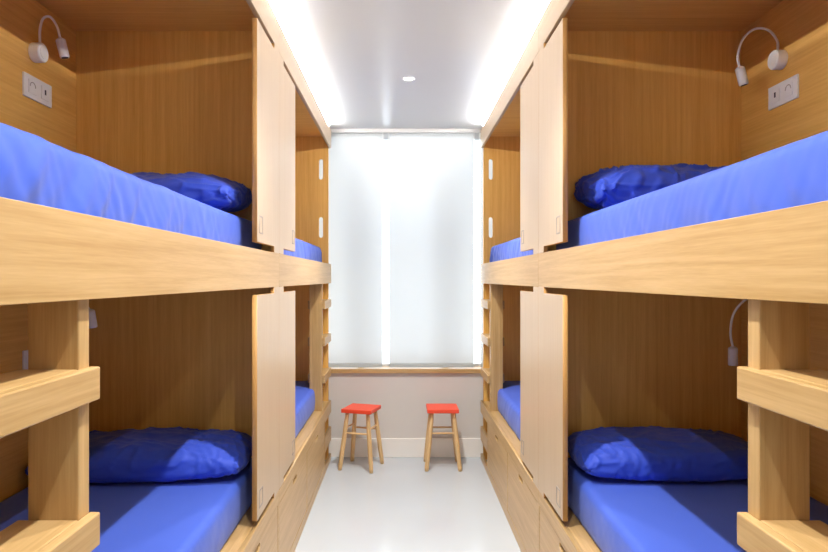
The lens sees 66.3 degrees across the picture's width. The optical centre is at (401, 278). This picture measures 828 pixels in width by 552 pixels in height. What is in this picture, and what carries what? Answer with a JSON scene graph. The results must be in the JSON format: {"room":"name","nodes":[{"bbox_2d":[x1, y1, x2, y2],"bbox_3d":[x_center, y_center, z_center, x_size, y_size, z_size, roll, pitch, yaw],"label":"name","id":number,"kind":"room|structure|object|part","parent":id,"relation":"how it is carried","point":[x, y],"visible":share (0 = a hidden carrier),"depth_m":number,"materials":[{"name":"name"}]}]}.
{"room":"dormitory","nodes":[
{"label":"dormitory","id":0,"kind":"room"},
{"bbox_2d":[329,373,482,437],"bbox_3d":[0.030,0.113,5.100,2.986,2.575,0.250,0,0,0],"label":"wall","id":1,"kind":"structure","parent":0,"point":[403,398],"depth_m":4.97,"materials":[{"name":"beige paint"}]},
{"bbox_2d":[329,438,482,456],"bbox_3d":[0.030,1.326,4.968,2.986,0.148,0.014,0,0,0],"label":"baseboard","id":2,"kind":"structure","parent":1,"relation":"attached to","point":[392,447],"depth_m":4.96,"materials":[{"name":"white paint"}]},
{"bbox_2d":[331,366,480,372],"bbox_3d":[0.185,0.724,5.089,2.470,0.034,0.272,0,0,0],"label":"trim","id":3,"kind":"structure","parent":1,"relation":"attached to","point":[384,369],"depth_m":4.95,"materials":[{"name":"brown wood"}]},
{"bbox_2d":[331,129,480,132],"bbox_3d":[0.185,-1.160,4.978,2.470,0.030,0.014,0,0,0],"label":"trim","id":4,"kind":"structure","parent":1,"relation":"attached to","point":[332,130],"depth_m":4.97,"materials":[{"name":"grey metal"}]},
{"bbox_2d":[382,133,480,365],"bbox_3d":[0.185,-0.234,5.160,2.470,1.882,0.050,0,0,0],"label":"window","id":5,"kind":"structure","parent":1,"relation":"in","point":[385,137],"depth_m":5.14,"materials":[{"name":"white"}]},
{"bbox_2d":[389,133,474,366],"bbox_3d":[0.233,-0.237,5.021,0.677,1.873,0.059,0,0,0],"label":"roller blind","id":6,"kind":"object","parent":5,"relation":"attached to","point":[431,175],"visible":0.96,"depth_m":5.00,"materials":[{"name":"white fabric"}]},
{"bbox_2d":[295,457,520,551],"bbox_3d":[0.030,1.450,1.337,3.186,0.100,7.475,0,0,0],"label":"floor","id":7,"kind":"structure","parent":0,"point":[400,506],"depth_m":3.86,"materials":[{"name":"grey plastic"}]},
{"bbox_2d":[0,0,278,551],"bbox_3d":[-1.005,0.125,1.793,0.913,2.550,2.088,0,0,0],"label":"bunk bed","id":8,"kind":"object","parent":7,"relation":"on","point":[186,335],"visible":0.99,"depth_m":2.59,"materials":[{"name":"brown wood"}]},
{"bbox_2d":[22,350,27,369],"bbox_3d":[-1.439,0.320,2.506,0.013,0.090,0.190,0,0,0],"label":"wall socket","id":9,"kind":"object","parent":8,"relation":"attached to","point":[25,352],"visible":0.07,"depth_m":2.42,"materials":[{"name":"white plastic"}]},
{"bbox_2d":[22,71,51,107],"bbox_3d":[-1.439,-0.743,2.506,0.013,0.090,0.190,0,0,0],"label":"wall socket","id":10,"kind":"object","parent":8,"relation":"attached to","point":[33,88],"visible":1,"depth_m":2.49,"materials":[{"name":"white plastic"}]},
{"bbox_3d":[-1.453,0.130,1.794,0.016,2.540,2.087,0,0,0],"label":"panel","id":11,"kind":"part","parent":8,"relation":"part of","materials":[{"name":"brown wood"}]},
{"bbox_2d":[28,15,69,62],"bbox_3d":[-1.405,-0.945,2.514,0.073,0.195,0.152,0,0,34],"label":"reading lamp","id":12,"kind":"object","parent":8,"relation":"attached to","point":[37,51],"visible":1,"depth_m":2.49,"materials":[{"name":"white plastic"}]},
{"bbox_3d":[-0.615,0.470,1.137,0.090,0.951,0.038,0,0,0],"label":"ladder post","id":13,"kind":"part","parent":8,"relation":"part of","materials":[{"name":"brown wood"}]},
{"bbox_2d":[89,308,97,328],"bbox_3d":[-1.369,0.135,2.578,0.234,0.163,0.079,0,0,-43],"label":"reading lamp","id":14,"kind":"object","parent":8,"relation":"attached to","point":[92,315],"visible":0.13,"depth_m":2.61,"materials":[{"name":"white plastic"}]},
{"bbox_2d":[0,458,251,551],"bbox_3d":[-1.024,0.864,1.796,0.813,0.164,2.015,0,0,0],"label":"mattress","id":15,"kind":"object","parent":8,"relation":"on","point":[196,515],"visible":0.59,"depth_m":2.16,"materials":[{"name":"blue fabric"}]},
{"bbox_2d":[25,426,251,482],"bbox_3d":[-1.029,0.705,2.578,0.828,0.156,0.416,0,0,0],"label":"pillow","id":16,"kind":"object","parent":15,"relation":"on","point":[151,454],"visible":0.66,"depth_m":2.42,"materials":[{"name":"blue fabric"}]},
{"bbox_2d":[0,122,261,249],"bbox_3d":[-1.016,-0.163,1.796,0.827,0.175,2.015,0,0,0],"label":"mattress","id":17,"kind":"object","parent":8,"relation":"on","point":[33,169],"visible":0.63,"depth_m":1.27,"materials":[{"name":"blue fabric"}]},
{"bbox_2d":[132,172,251,211],"bbox_3d":[-0.994,-0.343,2.580,0.746,0.182,0.428,0,0,0],"label":"pillow","id":18,"kind":"object","parent":17,"relation":"on","point":[224,194],"visible":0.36,"depth_m":2.41,"materials":[{"name":"blue fabric"}]},
{"bbox_3d":[-0.560,-0.037,1.793,0.020,0.149,2.088,0,0,0],"label":"rail","id":19,"kind":"part","parent":8,"relation":"part of","materials":[{"name":"brown wood"}]},
{"bbox_3d":[-0.560,1.173,1.793,0.020,0.454,2.088,0,0,0],"label":"frame","id":20,"kind":"part","parent":8,"relation":"part of","materials":[{"name":"brown wood"}]},
{"bbox_3d":[-0.560,-1.082,1.793,0.020,0.136,2.088,0,0,0],"label":"rail","id":21,"kind":"part","parent":8,"relation":"part of","materials":[{"name":"brown wood"}]},
{"bbox_3d":[-0.560,0.491,2.623,0.020,0.909,0.429,0,0,0],"label":"privacy panel","id":22,"kind":"part","parent":8,"relation":"part of","materials":[{"name":"brown wood"}]},
{"bbox_3d":[-0.560,-0.563,2.623,0.020,0.902,0.429,0,0,0],"label":"privacy panel","id":23,"kind":"part","parent":8,"relation":"part of","materials":[{"name":"brown wood"}]},
{"bbox_3d":[-0.560,1.176,2.408,0.018,0.326,0.810,0,0,0],"label":"drawer","id":24,"kind":"part","parent":8,"relation":"part of","materials":[{"name":"brown wood"}]},
{"bbox_2d":[279,21,330,551],"bbox_3d":[-1.005,0.120,3.883,0.913,2.560,2.088,0,0,0],"label":"bunk bed","id":25,"kind":"object","parent":7,"relation":"on","point":[304,131],"depth_m":3.83,"materials":[{"name":"brown wood"}]},
{"bbox_3d":[-0.560,0.491,3.053,0.020,0.909,0.429,0,0,0],"label":"privacy panel","id":26,"kind":"part","parent":25,"relation":"part of","materials":[{"name":"brown wood"}]},
{"bbox_3d":[-0.560,-0.563,3.053,0.020,0.902,0.429,0,0,0],"label":"privacy panel","id":27,"kind":"part","parent":25,"relation":"part of","materials":[{"name":"brown wood"}]},
{"bbox_3d":[-0.560,1.176,3.268,0.018,0.326,0.810,0,0,0],"label":"drawer","id":28,"kind":"part","parent":25,"relation":"part of","materials":[{"name":"brown wood"}]},
{"bbox_2d":[284,238,321,261],"bbox_3d":[-1.021,-0.162,3.880,0.817,0.175,2.015,0,0,0],"label":"mattress","id":29,"kind":"object","parent":25,"relation":"on","point":[305,250],"visible":0.17,"depth_m":4.09,"materials":[{"name":"blue fabric"}]},
{"bbox_3d":[-0.560,-1.155,3.814,0.016,0.010,1.945,0,0,0],"label":"led strip","id":30,"kind":"part","parent":25,"relation":"part of","materials":[{"name":"white plastic"}]},
{"bbox_2d":[295,381,314,437],"bbox_3d":[-1.024,0.864,3.880,0.813,0.163,2.015,0,0,0],"label":"mattress","id":31,"kind":"object","parent":25,"relation":"on","point":[304,396],"visible":0.12,"depth_m":4.18,"materials":[{"name":"blue fabric"}]},
{"bbox_3d":[-0.560,-1.082,3.883,0.020,0.136,2.088,0,0,0],"label":"rail","id":32,"kind":"part","parent":25,"relation":"part of","materials":[{"name":"brown wood"}]},
{"bbox_3d":[-0.560,-0.037,3.883,0.020,0.149,2.088,0,0,0],"label":"rail","id":33,"kind":"part","parent":25,"relation":"part of","materials":[{"name":"brown wood"}]},
{"bbox_3d":[-0.560,1.173,3.883,0.020,0.454,2.088,0,0,0],"label":"frame","id":34,"kind":"part","parent":25,"relation":"part of","materials":[{"name":"brown wood"}]},
{"bbox_3d":[-1.008,0.151,4.913,0.875,2.497,0.026,0,0,0],"label":"footboard","id":35,"kind":"part","parent":25,"relation":"part of","materials":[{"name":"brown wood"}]},
{"bbox_3d":[-0.560,1.176,4.098,0.018,0.326,0.810,0,0,0],"label":"drawer","id":36,"kind":"part","parent":25,"relation":"part of","materials":[{"name":"brown wood"}]},
{"bbox_3d":[-0.615,0.470,4.539,0.090,0.951,0.038,0,0,0],"label":"ladder post","id":37,"kind":"part","parent":25,"relation":"part of","materials":[{"name":"brown wood"}]},
{"bbox_2d":[338,403,383,473],"bbox_3d":[-0.302,1.177,4.715,0.270,0.445,0.270,0,0,17],"label":"stool","id":38,"kind":"object","parent":7,"relation":"on","point":[354,408],"visible":1,"depth_m":4.65,"materials":[{"name":"red paint"}]},
{"bbox_3d":[-0.427,1.191,4.649,0.087,0.418,0.035,0,0,-33],"label":"leg","id":39,"kind":"part","parent":38,"relation":"part of","materials":[{"name":"brown wood"}]},
{"bbox_3d":[-0.369,1.191,4.840,0.034,0.418,0.086,0,0,-23],"label":"leg","id":40,"kind":"part","parent":38,"relation":"part of","materials":[{"name":"brown wood"}]},
{"bbox_3d":[-0.302,0.969,4.715,0.232,0.028,0.232,0,0,17],"label":"seat","id":41,"kind":"part","parent":38,"relation":"part of","materials":[{"name":"red paint"}]},
{"bbox_3d":[-0.235,1.191,4.590,0.034,0.418,0.087,0,0,-27],"label":"leg","id":42,"kind":"part","parent":38,"relation":"part of","materials":[{"name":"brown wood"}]},
{"bbox_3d":[-0.177,1.191,4.782,0.087,0.418,0.034,0,0,-27],"label":"leg","id":43,"kind":"part","parent":38,"relation":"part of","materials":[{"name":"brown wood"}]},
{"bbox_2d":[424,404,461,471],"bbox_3d":[0.300,1.177,4.730,0.270,0.445,0.270,0,0,0],"label":"stool","id":44,"kind":"object","parent":7,"relation":"on","point":[453,409],"visible":1,"depth_m":4.63,"materials":[{"name":"red paint"}]},
{"bbox_3d":[0.200,1.191,4.830,0.034,0.418,0.086,0,0,-40],"label":"leg","id":45,"kind":"part","parent":44,"relation":"part of","materials":[{"name":"brown wood"}]},
{"bbox_3d":[0.200,1.191,4.630,0.035,0.418,0.087,0,0,40],"label":"leg","id":46,"kind":"part","parent":44,"relation":"part of","materials":[{"name":"brown wood"}]},
{"bbox_3d":[0.300,0.969,4.730,0.232,0.028,0.232,0,0,0],"label":"seat","id":47,"kind":"part","parent":44,"relation":"part of","materials":[{"name":"red paint"}]},
{"bbox_3d":[0.400,1.191,4.830,0.087,0.418,0.034,0,0,-44],"label":"leg","id":48,"kind":"part","parent":44,"relation":"part of","materials":[{"name":"brown wood"}]},
{"bbox_3d":[0.400,1.191,4.630,0.034,0.418,0.087,0,0,-44],"label":"leg","id":49,"kind":"part","parent":44,"relation":"part of","materials":[{"name":"brown wood"}]},
{"bbox_2d":[481,20,538,551],"bbox_3d":[1.065,0.120,3.883,0.913,2.560,2.088,0,0,0],"label":"bunk bed","id":50,"kind":"object","parent":7,"relation":"on","point":[509,134],"depth_m":3.81,"materials":[{"name":"brown wood"}]},
{"bbox_3d":[0.675,0.470,4.539,0.090,0.951,0.038,0,0,0],"label":"ladder post","id":51,"kind":"part","parent":50,"relation":"part of","materials":[{"name":"brown wood"}]},
{"bbox_3d":[0.621,1.176,4.098,0.018,0.326,0.810,0,0,0],"label":"drawer","id":52,"kind":"part","parent":50,"relation":"part of","materials":[{"name":"brown wood"}]},
{"bbox_3d":[1.067,0.151,4.913,0.875,2.497,0.026,0,0,0],"label":"footboard","id":53,"kind":"part","parent":50,"relation":"part of","materials":[{"name":"brown wood"}]},
{"bbox_2d":[497,381,519,439],"bbox_3d":[1.082,0.864,3.880,0.815,0.164,2.015,0,0,0],"label":"mattress","id":54,"kind":"object","parent":50,"relation":"on","point":[508,400],"visible":0.17,"depth_m":4.17,"materials":[{"name":"blue fabric"}]},
{"bbox_3d":[0.620,-1.082,3.883,0.020,0.136,2.088,0,0,0],"label":"rail","id":55,"kind":"part","parent":50,"relation":"part of","materials":[{"name":"brown wood"}]},
{"bbox_3d":[0.620,1.173,3.883,0.020,0.454,2.088,0,0,0],"label":"frame","id":56,"kind":"part","parent":50,"relation":"part of","materials":[{"name":"brown wood"}]},
{"bbox_3d":[0.620,-0.037,3.883,0.020,0.149,2.088,0,0,0],"label":"rail","id":57,"kind":"part","parent":50,"relation":"part of","materials":[{"name":"brown wood"}]},
{"bbox_3d":[0.620,-1.155,3.814,0.016,0.010,1.945,0,0,0],"label":"led strip","id":58,"kind":"part","parent":50,"relation":"part of","materials":[{"name":"white plastic"}]},
{"bbox_2d":[490,238,532,261],"bbox_3d":[1.078,-0.163,3.880,0.824,0.175,2.015,0,0,0],"label":"mattress","id":59,"kind":"object","parent":50,"relation":"on","point":[510,249],"visible":0.17,"depth_m":4.04,"materials":[{"name":"blue fabric"}]},
{"bbox_3d":[0.621,1.176,3.268,0.018,0.326,0.810,0,0,0],"label":"drawer","id":60,"kind":"part","parent":50,"relation":"part of","materials":[{"name":"brown wood"}]},
{"bbox_3d":[0.620,0.491,3.053,0.020,0.909,0.429,0,0,0],"label":"privacy panel","id":61,"kind":"part","parent":50,"relation":"part of","materials":[{"name":"brown wood"}]},
{"bbox_3d":[0.620,-0.563,3.053,0.020,0.902,0.429,0,0,0],"label":"privacy panel","id":62,"kind":"part","parent":50,"relation":"part of","materials":[{"name":"brown wood"}]},
{"bbox_2d":[538,0,827,551],"bbox_3d":[1.065,0.125,1.793,0.913,2.550,2.088,0,0,0],"label":"bunk bed","id":63,"kind":"object","parent":7,"relation":"on","point":[633,331],"visible":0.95,"depth_m":2.62,"materials":[{"name":"brown wood"}]},
{"bbox_3d":[0.620,0.491,2.623,0.020,0.909,0.429,0,0,0],"label":"privacy panel","id":64,"kind":"part","parent":63,"relation":"part of","materials":[{"name":"brown wood"}]},
{"bbox_3d":[0.620,-0.563,2.623,0.020,0.902,0.429,0,0,0],"label":"privacy panel","id":65,"kind":"part","parent":63,"relation":"part of","materials":[{"name":"brown wood"}]},
{"bbox_3d":[0.621,1.176,2.408,0.018,0.326,0.810,0,0,0],"label":"drawer","id":66,"kind":"part","parent":63,"relation":"part of","materials":[{"name":"brown wood"}]},
{"bbox_3d":[0.620,-1.082,1.793,0.020,0.136,2.088,0,0,0],"label":"rail","id":67,"kind":"part","parent":63,"relation":"part of","materials":[{"name":"brown wood"}]},
{"bbox_3d":[0.620,1.173,1.793,0.020,0.454,2.088,0,0,0],"label":"frame","id":68,"kind":"part","parent":63,"relation":"part of","materials":[{"name":"brown wood"}]},
{"bbox_3d":[0.620,-0.037,1.793,0.020,0.149,2.088,0,0,0],"label":"rail","id":69,"kind":"part","parent":63,"relation":"part of","materials":[{"name":"brown wood"}]},
{"bbox_2d":[556,131,827,249],"bbox_3d":[1.079,-0.162,1.796,0.822,0.174,2.015,0,0,0],"label":"mattress","id":70,"kind":"object","parent":63,"relation":"on","point":[793,174],"visible":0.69,"depth_m":1.34,"materials":[{"name":"blue fabric"}]},
{"bbox_2d":[574,163,725,209],"bbox_3d":[1.089,-0.364,2.580,0.732,0.225,0.435,0,0,0],"label":"pillow","id":71,"kind":"object","parent":70,"relation":"on","point":[604,188],"visible":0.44,"depth_m":2.41,"materials":[{"name":"blue fabric"}]},
{"bbox_2d":[568,458,827,551],"bbox_3d":[1.084,0.864,1.796,0.813,0.163,2.015,0,0,0],"label":"mattress","id":72,"kind":"object","parent":63,"relation":"on","point":[620,515],"visible":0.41,"depth_m":2.16,"materials":[{"name":"blue fabric"}]},
{"bbox_2d":[568,426,747,481],"bbox_3d":[1.066,0.702,2.589,0.757,0.164,0.420,0,0,0],"label":"pillow","id":73,"kind":"object","parent":72,"relation":"on","point":[655,453],"visible":0.8,"depth_m":2.42,"materials":[{"name":"blue fabric"}]},
{"bbox_2d":[728,299,747,365],"bbox_3d":[1.435,0.211,2.552,0.214,0.292,0.080,0,0,42],"label":"reading lamp","id":74,"kind":"object","parent":63,"relation":"attached to","point":[732,350],"visible":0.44,"depth_m":2.58,"materials":[{"name":"white plastic"}]},
{"bbox_2d":[735,27,787,86],"bbox_3d":[1.446,-0.897,2.546,0.078,0.224,0.190,0,0,-45],"label":"reading lamp","id":75,"kind":"object","parent":63,"relation":"attached to","point":[777,59],"visible":1,"depth_m":2.52,"materials":[{"name":"white plastic"}]},
{"bbox_3d":[0.675,0.470,1.137,0.090,0.951,0.038,0,0,0],"label":"ladder post","id":76,"kind":"part","parent":63,"relation":"part of","materials":[{"name":"brown wood"}]},
{"bbox_2d":[768,74,798,110],"bbox_3d":[1.499,-0.731,2.496,0.013,0.090,0.190,0,0,0],"label":"wall socket","id":77,"kind":"object","parent":63,"relation":"attached to","point":[787,90],"visible":1,"depth_m":2.49,"materials":[{"name":"white plastic"}]},
{"bbox_3d":[1.513,0.130,1.794,0.016,2.540,2.087,0,0,0],"label":"panel","id":78,"kind":"part","parent":63,"relation":"part of","materials":[{"name":"brown wood"}]},
{"bbox_2d":[270,0,548,128],"bbox_3d":[0.030,-1.225,1.462,3.186,0.100,7.725,0,0,0],"label":"ceiling","id":79,"kind":"structure","parent":0,"point":[354,56],"depth_m":3.33,"materials":[{"name":"white paint"}]},
{"bbox_2d":[319,133,382,366],"bbox_3d":[-0.492,-0.237,5.021,0.687,1.873,0.059,0,0,0],"label":"roller blind","id":80,"kind":"object","parent":79,"relation":"attached to","point":[355,159],"visible":0.55,"depth_m":5.00,"materials":[{"name":"white fabric"}]},
{"bbox_2d":[402,77,414,80],"bbox_3d":[0.038,-1.173,3.730,0.078,0.004,0.078,0,0,0],"label":"recessed light","id":81,"kind":"object","parent":79,"relation":"in","point":[403,78],"visible":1,"depth_m":3.73,"materials":[{"name":"white plastic"}]},
{"bbox_2d":[479,133,492,366],"bbox_3d":[0.953,-0.237,5.021,0.677,1.873,0.059,0,0,0],"label":"roller blind","id":82,"kind":"object","parent":79,"relation":"attached to","point":[490,160],"visible":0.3,"depth_m":5.00,"materials":[{"name":"white fabric"}]}
]}

